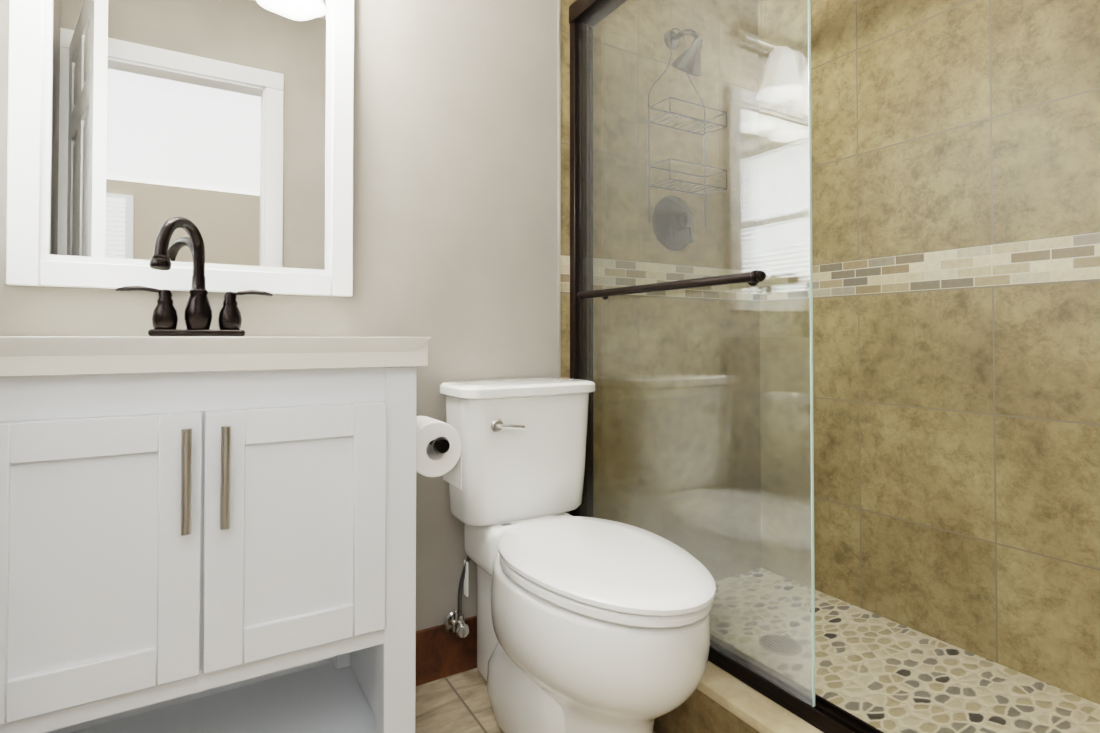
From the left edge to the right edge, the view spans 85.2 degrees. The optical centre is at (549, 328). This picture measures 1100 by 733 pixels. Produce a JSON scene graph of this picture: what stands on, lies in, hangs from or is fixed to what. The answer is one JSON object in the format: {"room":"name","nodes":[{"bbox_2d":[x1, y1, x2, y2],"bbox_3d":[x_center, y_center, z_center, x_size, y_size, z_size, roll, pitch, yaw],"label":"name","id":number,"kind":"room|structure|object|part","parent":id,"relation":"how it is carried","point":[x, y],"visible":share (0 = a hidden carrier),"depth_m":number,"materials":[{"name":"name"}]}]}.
{"room":"bathroom","nodes":[
{"label":"bathroom","id":0,"kind":"room"},
{"bbox_2d":[758,0,1099,704],"bbox_3d":[1.232,-0.271,1.472,0.100,2.520,1.712,1,-1,-31],"label":"wall tiles","id":1,"kind":"structure","parent":0,"point":[956,264],"depth_m":1.63,"materials":[{"name":"beige tile"}]},
{"bbox_3d":[-0.229,-0.268,1.653,2.420,2.520,0.100,1,-1,-31],"label":"wall","id":2,"kind":"structure","parent":0,"visible":0},
{"bbox_2d":[0,0,556,630],"bbox_3d":[-0.565,-0.323,1.388,1.370,2.420,0.012,1,-1,-31],"label":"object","id":3,"kind":"structure","parent":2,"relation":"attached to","point":[456,182],"depth_m":1.54,"materials":[{"name":"beige paint"}]},
{"bbox_2d":[5,0,353,296],"bbox_3d":[-0.735,-0.469,1.266,0.618,0.781,0.024,1,-1,-31],"label":"vanity mirror","id":4,"kind":"object","parent":3,"relation":"attached to","point":[226,127],"visible":0.88,"depth_m":1.25,"materials":[{"name":"white paint"}]},
{"bbox_2d":[416,616,476,685],"bbox_3d":[-0.574,0.822,1.351,1.335,0.130,0.012,1,-1,-31],"label":"baseboard","id":5,"kind":"structure","parent":2,"relation":"attached to","point":[441,652],"depth_m":1.52,"materials":[{"name":"wood"}]},
{"bbox_2d":[557,0,560,377],"bbox_3d":[0.023,-0.317,1.735,0.006,2.420,0.020,1,-1,-31],"label":"trim","id":6,"kind":"structure","parent":2,"relation":"attached to","point":[558,207],"depth_m":1.73,"materials":[{"name":"silver metal"}]},
{"bbox_2d":[560,0,760,580],"bbox_3d":[0.389,-0.314,1.956,0.850,2.420,0.018,1,-1,-31],"label":"wall tile","id":7,"kind":"structure","parent":2,"relation":"attached to","point":[565,182],"depth_m":1.95,"materials":[{"name":"beige tile"}]},
{"bbox_2d":[652,196,693,250],"bbox_3d":[0.422,-0.344,1.919,0.180,0.180,0.078,1,-1,-31],"label":"shower valve","id":8,"kind":"object","parent":7,"relation":"attached to","point":[666,234],"depth_m":1.92,"materials":[{"name":"silver metal"}]},
{"bbox_2d":[648,28,726,230],"bbox_3d":[0.432,-0.650,1.895,0.248,0.651,0.138,1,-1,-31],"label":"shower caddy","id":9,"kind":"object","parent":7,"relation":"attached to","point":[688,50],"depth_m":1.87,"materials":[{"name":"grey metal"}]},
{"label":"outside","id":10,"kind":"structure","parent":0,"visible":0},
{"bbox_2d":[415,568,1099,732],"bbox_3d":[0.214,0.910,0.896,2.420,0.140,1.800,1,-1,-31],"label":"floor","id":11,"kind":"structure","parent":10,"point":[883,674],"depth_m":1.44,"materials":[{"name":"beige stone"}]},
{"bbox_2d":[0,337,430,732],"bbox_3d":[-0.612,0.448,1.046,0.670,0.868,0.502,1,-1,-31],"label":"vanity cabinet","id":12,"kind":"object","parent":11,"relation":"on","point":[207,534],"visible":1,"depth_m":0.88,"materials":[{"name":"white paint"}]},
{"bbox_2d":[114,217,272,336],"bbox_3d":[-0.675,-0.098,1.150,0.271,0.227,0.140,1,-1,-31],"label":"centerset faucet","id":13,"kind":"object","parent":12,"relation":"on","point":[198,315],"visible":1,"depth_m":1.17,"materials":[{"name":"black metal"}]},
{"bbox_2d":[416,416,461,489],"bbox_3d":[-0.260,0.250,1.210,0.122,0.139,0.213,1,-1,-31],"label":"toilet paper","id":14,"kind":"object","parent":12,"relation":"attached to","point":[438,448],"visible":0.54,"depth_m":1.16,"materials":[{"name":"white paper"}]},
{"bbox_2d":[440,378,715,732],"bbox_3d":[0.054,0.522,1.299,0.376,0.783,0.730,1,-1,-31],"label":"toilet","id":15,"kind":"object","parent":11,"relation":"on","point":[590,625],"visible":1,"depth_m":1.19,"materials":[{"name":"white ceramic"}]},
{"bbox_2d":[653,661,822,732],"bbox_3d":[0.474,0.792,1.050,0.152,0.180,1.594,1,-1,-31],"label":"curb","id":16,"kind":"object","parent":11,"relation":"on","point":[697,711],"depth_m":1.16,"materials":[{"name":"tile"}]},
{"bbox_2d":[569,0,883,732],"bbox_3d":[0.477,-0.127,1.066,0.114,1.658,1.593,1,-1,-31],"label":"shower door","id":17,"kind":"structure","parent":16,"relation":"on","point":[807,705],"depth_m":1.33,"materials":[{"name":"clear glass"}]},
{"bbox_3d":[0.296,-0.113,1.431,0.006,1.598,0.737,1,-1,-31],"label":"glass","id":18,"kind":"part","parent":17,"relation":"part of","materials":[{"name":"clear glass"}]},
{"bbox_3d":[0.474,0.713,1.051,0.152,0.020,1.594,1,-1,-31],"label":"slab curb cap","id":19,"kind":"part","parent":16,"relation":"part of","materials":[{"name":"beige stone"}]},
{"bbox_2d":[759,634,801,656],"bbox_3d":[0.618,0.848,1.605,0.110,0.005,0.110,1,-1,-31],"label":"shower drain","id":20,"kind":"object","parent":11,"relation":"on","point":[780,650],"depth_m":1.60,"materials":[{"name":"silver metal"}]}
]}

